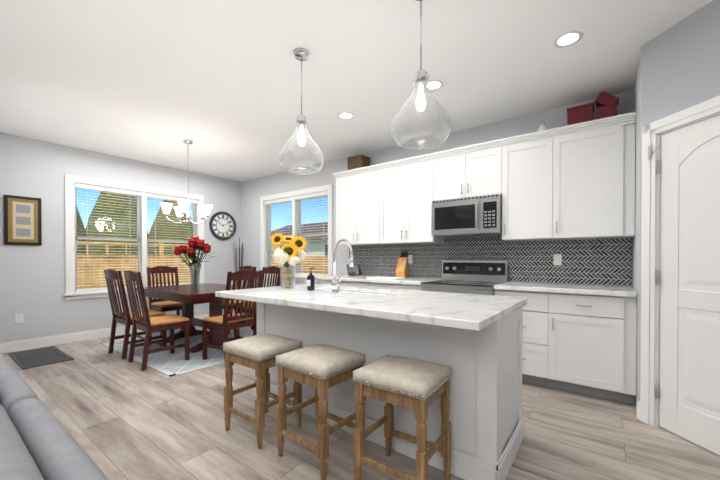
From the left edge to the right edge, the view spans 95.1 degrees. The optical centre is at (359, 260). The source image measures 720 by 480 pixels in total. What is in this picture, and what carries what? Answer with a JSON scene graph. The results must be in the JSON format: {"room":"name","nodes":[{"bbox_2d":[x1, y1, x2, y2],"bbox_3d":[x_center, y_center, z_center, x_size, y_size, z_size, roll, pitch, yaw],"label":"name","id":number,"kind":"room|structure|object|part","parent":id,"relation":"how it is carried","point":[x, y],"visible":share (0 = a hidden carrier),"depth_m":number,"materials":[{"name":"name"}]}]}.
{"room":"dining room","nodes":[
{"label":"dining room","id":0,"kind":"room"},
{"bbox_2d":[0,132,240,342],"bbox_3d":[-3.563,-0.221,5.379,0.140,2.740,3.850,0,1,37],"label":"wall","id":1,"kind":"structure","parent":0,"point":[32,284],"depth_m":4.50,"materials":[{"name":"grey paint"}]},
{"bbox_2d":[15,314,23,323],"bbox_3d":[-4.350,0.747,4.207,0.010,0.120,0.075,0,1,37],"label":"electrical outlet","id":2,"kind":"object","parent":1,"relation":"attached to","point":[18,318],"visible":1,"depth_m":4.20,"materials":[{"name":"white plastic"}]},
{"bbox_2d":[3,195,41,244],"bbox_3d":[-4.316,-0.503,4.223,0.034,0.620,0.340,0,1,37],"label":"picture frame","id":3,"kind":"object","parent":1,"relation":"attached to","point":[22,221],"visible":0.98,"depth_m":4.21,"materials":[{"name":"black wood"}]},
{"bbox_2d":[0,310,233,352],"bbox_3d":[-3.499,1.084,5.341,0.014,0.129,3.570,0,1,37],"label":"baseboard","id":4,"kind":"structure","parent":1,"relation":"attached to","point":[14,346],"depth_m":4.53,"materials":[{"name":"white wood"}]},
{"bbox_2d":[64,174,203,299],"bbox_3d":[-3.532,-0.323,5.373,0.195,1.743,2.000,0,1,37],"label":"window","id":5,"kind":"structure","parent":1,"relation":"in","point":[71,181],"depth_m":5.07,"materials":[{"name":"white"}]},
{"bbox_2d":[75,184,196,290],"bbox_3d":[-3.519,-0.324,5.364,0.050,1.519,1.736,0,1,37],"label":"window blinds","id":6,"kind":"object","parent":5,"relation":"attached to","point":[108,190],"visible":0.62,"depth_m":5.09,"materials":[{"name":"white plastic"}]},
{"bbox_2d":[209,212,235,239],"bbox_3d":[-2.663,-0.669,6.420,0.045,0.550,0.550,0,1,37],"label":"wall clock","id":7,"kind":"object","parent":1,"relation":"attached to","point":[222,225],"visible":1,"depth_m":6.42,"materials":[{"name":"grey"}]},
{"bbox_2d":[0,0,711,181],"bbox_3d":[-0.984,-1.619,0.938,9.580,0.120,7.850,0,1,37],"label":"ceiling","id":8,"kind":"structure","parent":0,"point":[217,83],"depth_m":2.70,"materials":[{"name":"white paint"}]},
{"bbox_2d":[152,157,176,162],"bbox_3d":[-3.087,-1.585,5.219,0.160,0.010,0.300,0,1,37],"label":"ceiling vent","id":9,"kind":"object","parent":8,"relation":"in","point":[165,159],"visible":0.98,"depth_m":5.18,"materials":[{"name":"white metal"}]},
{"bbox_2d":[160,139,212,224],"bbox_3d":[-2.307,-1.029,4.402,0.600,1.109,0.621,0,1,37],"label":"chandelier","id":10,"kind":"object","parent":8,"relation":"hanging from","point":[182,209],"visible":1,"depth_m":4.35,"materials":[{"name":"white glass"}]},
{"bbox_3d":[-2.307,-0.662,4.405,0.600,0.136,0.622,0,1,37],"label":"lamp shade","id":11,"kind":"part","parent":10,"relation":"part of","materials":[{"name":"white glass"}]},
{"bbox_2d":[279,48,323,174],"bbox_3d":[-0.444,-1.122,2.505,0.344,0.894,0.344,0,1,37],"label":"pendant light","id":12,"kind":"object","parent":8,"relation":"hanging from","point":[301,54],"visible":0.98,"depth_m":2.47,"materials":[{"name":"clear glass"}]},
{"bbox_3d":[-0.444,-0.848,2.507,0.344,0.345,0.344,0,1,37],"label":"lamp shade","id":13,"kind":"part","parent":12,"relation":"part of","materials":[{"name":"clear glass"}]},
{"bbox_2d":[338,112,353,118],"bbox_3d":[-0.154,-1.575,3.597,0.180,0.006,0.180,0,1,37],"label":"recessed light","id":14,"kind":"object","parent":8,"relation":"in","point":[345,115],"visible":1,"depth_m":3.59,"materials":[{"name":"white plastic"}]},
{"bbox_2d":[391,0,451,150],"bbox_3d":[0.353,-1.118,1.909,0.344,0.894,0.344,0,1,37],"label":"pendant light","id":15,"kind":"object","parent":8,"relation":"hanging from","point":[422,100],"visible":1,"depth_m":1.87,"materials":[{"name":"clear glass"}]},
{"bbox_3d":[0.353,-0.844,1.911,0.344,0.345,0.344,0,1,37],"label":"lamp shade","id":16,"kind":"part","parent":15,"relation":"part of","materials":[{"name":"clear glass"}]},
{"bbox_2d":[426,80,442,90],"bbox_3d":[0.658,-1.570,2.964,0.180,0.006,0.180,0,1,37],"label":"recessed light","id":17,"kind":"object","parent":8,"relation":"in","point":[436,84],"visible":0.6,"depth_m":2.95,"materials":[{"name":"white"}]},
{"bbox_2d":[553,30,582,47],"bbox_3d":[1.476,-1.566,2.338,0.180,0.006,0.180,0,1,37],"label":"recessed light","id":18,"kind":"object","parent":8,"relation":"in","point":[567,39],"visible":1,"depth_m":2.33,"materials":[{"name":"white"}]},
{"bbox_2d":[2,326,719,479],"bbox_3d":[-0.984,1.241,0.959,9.580,0.120,7.850,0,1,37],"label":"floor","id":19,"kind":"structure","parent":0,"point":[116,416],"depth_m":2.20,"materials":[{"name":"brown wood"}]},
{"bbox_2d":[8,346,73,368],"bbox_3d":[-3.827,1.153,3.943,0.933,0.011,0.423,0,1,37],"label":"door mat","id":20,"kind":"object","parent":19,"relation":"on","point":[27,359],"visible":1,"depth_m":3.89,"materials":[{"name":"grey fabric"}]},
{"bbox_2d":[0,352,108,479],"bbox_3d":[-1.405,0.733,0.668,2.670,0.898,1.085,0,1,37],"label":"sofa","id":21,"kind":"object","parent":19,"relation":"on","point":[38,441],"visible":1,"depth_m":0.69,"materials":[{"name":"grey fabric"}]},
{"bbox_2d":[100,327,252,376],"bbox_3d":[-2.197,1.149,4.635,2.150,0.008,1.800,0,1,37],"label":"dining rug","id":22,"kind":"object","parent":19,"relation":"on","point":[168,363],"visible":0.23,"depth_m":3.94,"materials":[{"name":"grey fabric"}]},
{"bbox_2d":[104,269,165,358],"bbox_3d":[-2.803,0.626,4.112,0.465,1.045,0.559,0,1,37],"label":"dining chair","id":23,"kind":"object","parent":22,"relation":"on","point":[124,317],"visible":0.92,"depth_m":3.93,"materials":[{"name":"brown wood"}]},
{"bbox_3d":[-2.763,0.685,4.168,0.437,0.034,0.422,0,1,37],"label":"seat","id":24,"kind":"part","parent":23,"relation":"part of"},
{"bbox_2d":[123,270,189,370],"bbox_3d":[-2.308,0.629,3.743,0.470,1.045,0.561,0,1,37],"label":"dining chair","id":25,"kind":"object","parent":22,"relation":"on","point":[146,324],"visible":0.98,"depth_m":3.62,"materials":[{"name":"brown wood"}]},
{"bbox_3d":[-2.266,0.688,3.796,0.441,0.034,0.426,0,1,37],"label":"seat","id":26,"kind":"part","parent":25,"relation":"part of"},
{"bbox_2d":[147,266,181,334],"bbox_3d":[-2.985,0.619,5.158,0.553,1.045,0.450,0,1,37],"label":"dining chair","id":27,"kind":"object","parent":22,"relation":"on","point":[167,306],"visible":0.58,"depth_m":5.16,"materials":[{"name":"brown wood"}]},
{"bbox_3d":[-2.927,0.678,5.116,0.410,0.034,0.426,0,1,37],"label":"seat","id":28,"kind":"part","parent":27,"relation":"part of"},
{"bbox_2d":[136,283,253,352],"bbox_3d":[-2.207,0.765,4.577,1.500,0.760,1.060,0,1,37],"label":"dining table","id":29,"kind":"object","parent":22,"relation":"on","point":[187,296],"visible":0.73,"depth_m":4.32,"materials":[{"name":"brown wood"}]},
{"bbox_2d":[174,236,213,288],"bbox_3d":[-2.264,0.030,4.535,0.603,0.708,0.559,0,1,37],"label":"vase","id":30,"kind":"object","parent":29,"relation":"on","point":[195,243],"visible":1,"depth_m":4.46,"materials":[{"name":"clear glass"}]},
{"bbox_2d":[202,270,262,366],"bbox_3d":[-1.481,0.628,3.847,0.561,1.045,0.470,0,1,37],"label":"dining chair","id":31,"kind":"object","parent":22,"relation":"on","point":[236,320],"visible":0.85,"depth_m":3.72,"materials":[{"name":"brown wood"}]},
{"bbox_3d":[-1.537,0.688,3.886,0.426,0.034,0.441,0,1,37],"label":"seat","id":32,"kind":"part","parent":31,"relation":"part of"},
{"bbox_2d":[222,266,255,334],"bbox_3d":[-2.033,0.617,5.359,0.450,1.045,0.553,0,1,37],"label":"dining chair","id":33,"kind":"object","parent":22,"relation":"on","point":[245,268],"visible":0.21,"depth_m":5.38,"materials":[{"name":"brown wood"}]},
{"bbox_3d":[-2.075,0.677,5.302,0.426,0.034,0.410,0,1,37],"label":"seat","id":34,"kind":"part","parent":33,"relation":"part of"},
{"bbox_2d":[238,266,280,335],"bbox_3d":[-1.507,0.620,4.962,0.465,1.045,0.559,0,1,37],"label":"dining chair","id":35,"kind":"object","parent":22,"relation":"on","point":[273,270],"visible":0.19,"depth_m":5.13,"materials":[{"name":"brown wood"}]},
{"bbox_3d":[-1.547,0.680,4.906,0.437,0.034,0.422,0,1,37],"label":"seat","id":36,"kind":"part","parent":35,"relation":"part of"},
{"bbox_2d":[233,238,243,313],"bbox_3d":[-2.386,0.347,6.471,0.171,1.584,0.208,0,1,37],"label":"vase","id":37,"kind":"object","parent":19,"relation":"on","point":[235,256],"visible":0.19,"depth_m":6.43,"materials":[{"name":"brown"}]},
{"bbox_2d":[223,333,302,448],"bbox_3d":[-0.671,0.856,2.290,0.413,0.627,0.376,0,1,37],"label":"stool","id":38,"kind":"object","parent":19,"relation":"on","point":[259,353],"visible":0.92,"depth_m":2.20,"materials":[{"name":"brown wood"}]},
{"bbox_3d":[-0.671,0.583,2.288,0.413,0.082,0.376,0,1,37],"label":"seat","id":39,"kind":"part","parent":38,"relation":"part of","materials":[{"name":"fabric"}]},
{"bbox_2d":[275,344,365,479],"bbox_3d":[-0.235,0.858,1.989,0.422,0.627,0.388,0,1,37],"label":"stool","id":40,"kind":"object","parent":19,"relation":"on","point":[322,369],"visible":0.92,"depth_m":1.88,"materials":[{"name":"brown wood"}]},
{"bbox_3d":[-0.235,0.586,1.987,0.422,0.082,0.388,0,1,37],"label":"seat","id":41,"kind":"part","parent":40,"relation":"part of","materials":[{"name":"fabric"}]},
{"bbox_2d":[323,280,366,286],"bbox_3d":[-0.032,0.715,4.595,0.760,0.876,0.597,0,1,37],"label":"base cabinet","id":42,"kind":"object","parent":19,"relation":"on","point":[329,282],"depth_m":4.31,"materials":[{"name":"white wood"}]},
{"bbox_2d":[215,284,526,479],"bbox_3d":[-0.011,0.709,2.395,2.052,0.920,1.040,0,1,37],"label":"kitchen island","id":43,"kind":"object","parent":19,"relation":"on","point":[474,341],"visible":0.77,"depth_m":1.95,"materials":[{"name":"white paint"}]},
{"bbox_2d":[215,284,526,330],"bbox_3d":[-0.011,0.269,2.392,2.052,0.040,1.040,0,1,37],"label":"island countertop","id":44,"kind":"structure","parent":43,"relation":"on","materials":[{"name":"stone"}]},
{"bbox_2d":[270,232,307,287],"bbox_3d":[-0.641,-0.004,2.937,0.426,0.494,0.356,0,1,37],"label":"sunflower vase","id":45,"kind":"object","parent":44,"relation":"on","point":[288,255],"visible":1,"depth_m":2.88,"materials":[{"name":"clear glass"}]},
{"bbox_2d":[306,268,314,289],"bbox_3d":[-0.402,0.154,2.695,0.064,0.182,0.066,0,1,37],"label":"soap bottle","id":46,"kind":"object","parent":44,"relation":"on","point":[310,282],"visible":1,"depth_m":2.67,"materials":[{"name":"blue"}]},
{"bbox_2d":[331,239,353,292],"bbox_3d":[-0.121,0.038,2.590,0.096,0.416,0.258,0,1,37],"label":"faucet","id":47,"kind":"object","parent":44,"relation":"on","point":[335,283],"visible":1,"depth_m":2.51,"materials":[{"name":"silver metal"}]},
{"bbox_2d":[367,282,421,290],"bbox_3d":[0.576,0.718,4.140,0.759,0.876,0.597,0,1,37],"label":"base cabinet","id":48,"kind":"object","parent":19,"relation":"on","point":[375,285],"depth_m":3.89,"materials":[{"name":"white"}]},
{"bbox_2d":[352,354,451,479],"bbox_3d":[0.229,0.860,1.741,0.425,0.627,0.391,0,1,37],"label":"stool","id":49,"kind":"object","parent":19,"relation":"on","point":[419,387],"visible":1,"depth_m":1.67,"materials":[{"name":"brown wood"}]},
{"bbox_3d":[0.229,0.587,1.739,0.425,0.082,0.391,0,1,37],"label":"seat","id":50,"kind":"part","parent":49,"relation":"part of","materials":[{"name":"fabric"}]},
{"bbox_2d":[422,260,507,295],"bbox_3d":[1.152,0.582,3.639,0.752,1.151,0.689,0,1,37],"label":"range","id":51,"kind":"object","parent":19,"relation":"on","point":[481,277],"visible":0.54,"depth_m":3.71,"materials":[{"name":"silver metal"}]},
{"bbox_2d":[495,289,546,386],"bbox_3d":[1.673,0.724,3.318,0.458,0.876,0.597,0,1,37],"label":"base cabinet","id":52,"kind":"object","parent":19,"relation":"on","point":[534,314],"depth_m":3.02,"materials":[{"name":"white wood"}]},
{"bbox_2d":[547,292,636,404],"bbox_3d":[2.100,0.726,2.998,0.608,0.876,0.597,0,1,37],"label":"base cabinet","id":53,"kind":"object","parent":19,"relation":"on","point":[585,344],"depth_m":2.75,"materials":[{"name":"white wood"}]},
{"bbox_2d":[320,275,636,296],"bbox_3d":[0.980,0.258,3.803,3.366,0.040,0.628,0,1,37],"label":"countertop","id":54,"kind":"structure","parent":53,"relation":"on","point":[623,291],"depth_m":3.05,"materials":[{"name":"stone"}]},
{"bbox_2d":[347,264,360,274],"bbox_3d":[-0.087,0.144,4.901,0.230,0.159,0.077,0,1,37],"label":"toaster","id":55,"kind":"object","parent":54,"relation":"on","point":[356,268],"visible":0.71,"depth_m":4.86,"materials":[{"name":"silver plastic"}]},
{"bbox_2d":[366,276,404,279],"bbox_3d":[0.305,0.225,4.166,0.483,0.018,0.281,0,1,37],"label":"cutting board","id":56,"kind":"object","parent":54,"relation":"on","point":[388,278],"visible":1,"depth_m":4.12,"materials":[{"name":"white"}]},
{"bbox_2d":[396,251,407,277],"bbox_3d":[0.556,0.057,4.298,0.112,0.352,0.249,0,0,23],"label":"knife block","id":57,"kind":"object","parent":54,"relation":"on","point":[402,267],"visible":0.96,"depth_m":4.25,"materials":[{"name":"brown wood"}]},
{"bbox_2d":[241,89,633,302],"bbox_3d":[1.327,-0.211,4.034,9.300,2.740,0.140,0,1,37],"label":"wall","id":58,"kind":"structure","parent":0,"point":[253,191],"depth_m":5.10,"materials":[{"name":"grey paint"}]},
{"bbox_2d":[260,184,332,282],"bbox_3d":[-1.146,-0.426,5.851,1.880,1.583,0.195,0,1,37],"label":"window","id":59,"kind":"structure","parent":58,"relation":"in","point":[295,209],"depth_m":5.81,"materials":[{"name":"white"}]},
{"bbox_2d":[265,192,327,275],"bbox_3d":[-1.156,-0.427,5.838,1.616,1.359,0.050,0,1,37],"label":"window blinds","id":60,"kind":"object","parent":59,"relation":"attached to","point":[311,196],"visible":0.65,"depth_m":5.66,"materials":[{"name":"white plastic"}]},
{"bbox_2d":[332,165,375,244],"bbox_3d":[0.031,-0.738,4.690,0.786,1.033,0.355,0,1,37],"label":"upper cabinet","id":61,"kind":"object","parent":58,"relation":"attached to","point":[355,188],"depth_m":4.56,"materials":[{"name":"white wood"}]},
{"bbox_2d":[347,154,370,169],"bbox_3d":[-0.017,-1.362,4.733,0.275,0.211,0.215,0,1,37],"label":"decorative box","id":62,"kind":"object","parent":61,"relation":"on","point":[357,161],"visible":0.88,"depth_m":4.64,"materials":[{"name":"brown wood"}]},
{"bbox_2d":[376,153,431,243],"bbox_3d":[0.650,-0.735,4.227,0.761,1.033,0.355,0,1,37],"label":"upper cabinet","id":63,"kind":"object","parent":58,"relation":"attached to","point":[403,186],"depth_m":4.11,"materials":[{"name":"white wood"}]},
{"bbox_2d":[432,140,499,242],"bbox_3d":[1.258,-0.731,3.771,0.761,1.033,0.355,0,1,37],"label":"upper cabinet","id":64,"kind":"object","parent":58,"relation":"attached to","point":[471,170],"depth_m":3.64,"materials":[{"name":"white wood"}]},
{"bbox_2d":[431,194,501,236],"bbox_3d":[1.230,-0.486,3.736,0.752,0.400,0.427,0,1,37],"label":"microwave","id":65,"kind":"object","parent":64,"relation":"attached to","point":[474,216],"visible":1,"depth_m":3.58,"materials":[{"name":"silver metal"}]},
{"bbox_2d":[349,235,632,285],"bbox_3d":[1.176,-0.006,4.054,3.356,0.550,0.008,0,1,37],"label":"tile backsplash","id":66,"kind":"structure","parent":58,"relation":"attached to","point":[605,261],"depth_m":3.59,"materials":[{"name":"grey tile"}]},
{"bbox_2d":[407,255,411,263],"bbox_3d":[0.669,-0.012,4.424,0.072,0.115,0.006,0,1,37],"label":"outlet","id":67,"kind":"object","parent":66,"relation":"attached to","point":[409,258],"depth_m":4.42,"materials":[{"name":"white plastic"}]},
{"bbox_2d":[553,254,561,264],"bbox_3d":[2.038,-0.004,3.399,0.072,0.115,0.006,0,1,37],"label":"outlet","id":68,"kind":"object","parent":66,"relation":"attached to","point":[557,259],"depth_m":3.40,"materials":[{"name":"white plastic"}]},
{"bbox_2d":[500,129,551,240],"bbox_3d":[1.746,-0.729,3.405,0.461,1.033,0.355,0,1,37],"label":"upper cabinet","id":69,"kind":"object","parent":58,"relation":"attached to","point":[525,159],"depth_m":3.28,"materials":[{"name":"white wood"}]},
{"bbox_2d":[537,123,547,131],"bbox_3d":[1.848,-1.311,3.336,0.100,0.130,0.100,0,1,37],"label":"decorative jar","id":70,"kind":"object","parent":69,"relation":"on","point":[542,127],"visible":0.56,"depth_m":3.31,"materials":[{"name":"white ceramic"}]},
{"bbox_2d":[552,112,635,239],"bbox_3d":[2.174,-0.726,3.085,0.609,1.033,0.355,0,1,37],"label":"upper cabinet","id":71,"kind":"object","parent":58,"relation":"attached to","point":[575,181],"depth_m":2.95,"materials":[{"name":"white wood"}]},
{"bbox_2d":[567,102,593,124],"bbox_3d":[2.104,-1.348,3.144,0.212,0.206,0.192,0,1,37],"label":"decorative box","id":72,"kind":"object","parent":71,"relation":"on","point":[580,113],"visible":0.79,"depth_m":3.07,"materials":[{"name":"red wood"}]},
{"bbox_2d":[595,91,618,118],"bbox_3d":[2.264,-1.385,3.024,0.177,0.282,0.160,0,1,37],"label":"decorative box","id":73,"kind":"object","parent":71,"relation":"on","point":[606,104],"visible":0.79,"depth_m":2.96,"materials":[{"name":"red wood"}]},
{"bbox_2d":[633,49,640,407],"bbox_3d":[2.335,-0.202,2.711,0.100,2.740,0.770,0,1,37],"label":"wall","id":74,"kind":"structure","parent":0,"point":[636,237],"depth_m":2.60,"materials":[{"name":"grey paint"}]},
{"bbox_2d":[639,0,719,400],"bbox_3d":[2.213,-0.195,1.823,0.120,2.740,1.250,0,0,-8],"label":"wall","id":75,"kind":"structure","parent":0,"point":[680,65],"depth_m":2.17,"materials":[{"name":"grey paint"}]},
{"bbox_2d":[637,401,639,418],"bbox_3d":[2.058,1.105,2.424,0.014,0.129,0.035,0,0,-8],"label":"baseboard","id":76,"kind":"structure","parent":75,"relation":"attached to","point":[638,409],"depth_m":2.43,"materials":[{"name":"white wood"}]},
{"bbox_2d":[640,95,719,426],"bbox_3d":[2.184,0.104,1.932,0.146,2.140,0.960,0,0,-8],"label":"door frame","id":77,"kind":"structure","parent":75,"relation":"attached to","point":[653,132],"depth_m":2.32,"materials":[{"name":"white wood"}]},
{"bbox_2d":[648,115,719,455],"bbox_3d":[2.136,0.150,1.950,0.089,2.036,0.810,0,0,-8],"label":"pantry door","id":78,"kind":"structure","parent":75,"relation":"in","point":[689,404],"depth_m":2.12,"materials":[{"name":"white wood"}]},
{"bbox_3d":[2.116,0.084,1.969,0.054,1.780,0.766,0,0,-8],"label":"pantry door handle","id":79,"kind":"part","parent":78,"relation":"part of","materials":[{"name":"silver metal"}]},
{"label":"outside","id":80,"kind":"structure","parent":0,"visible":0},
{"bbox_3d":[-2.940,1.526,8.442,75.000,0.100,70.000,0,1,37],"label":"lawn","id":81,"kind":"structure","parent":80,"visible":0},
{"bbox_2d":[76,191,192,254],"bbox_3d":[-14.956,-2.880,7.960,7.437,8.720,20.113,0,1,37],"label":"trees","id":82,"kind":"object","parent":81,"relation":"on","point":[167,231],"depth_m":11.64,"materials":[{"name":"green plant"}]},
{"bbox_2d":[77,241,327,287],"bbox_3d":[-2.914,0.477,1.512,18.660,2.100,23.070,0,1,37],"label":"fence","id":83,"kind":"object","parent":81,"relation":"on","point":[160,245],"depth_m":10.88,"materials":[{"name":"brown wood"}]},
{"bbox_2d":[271,222,327,255],"bbox_3d":[-0.570,-0.956,26.602,15.800,4.600,10.800,0,1,37],"label":"house","id":84,"kind":"structure","parent":81,"relation":"on","point":[311,231],"depth_m":23.92,"materials":[{"name":"white"}]}
]}

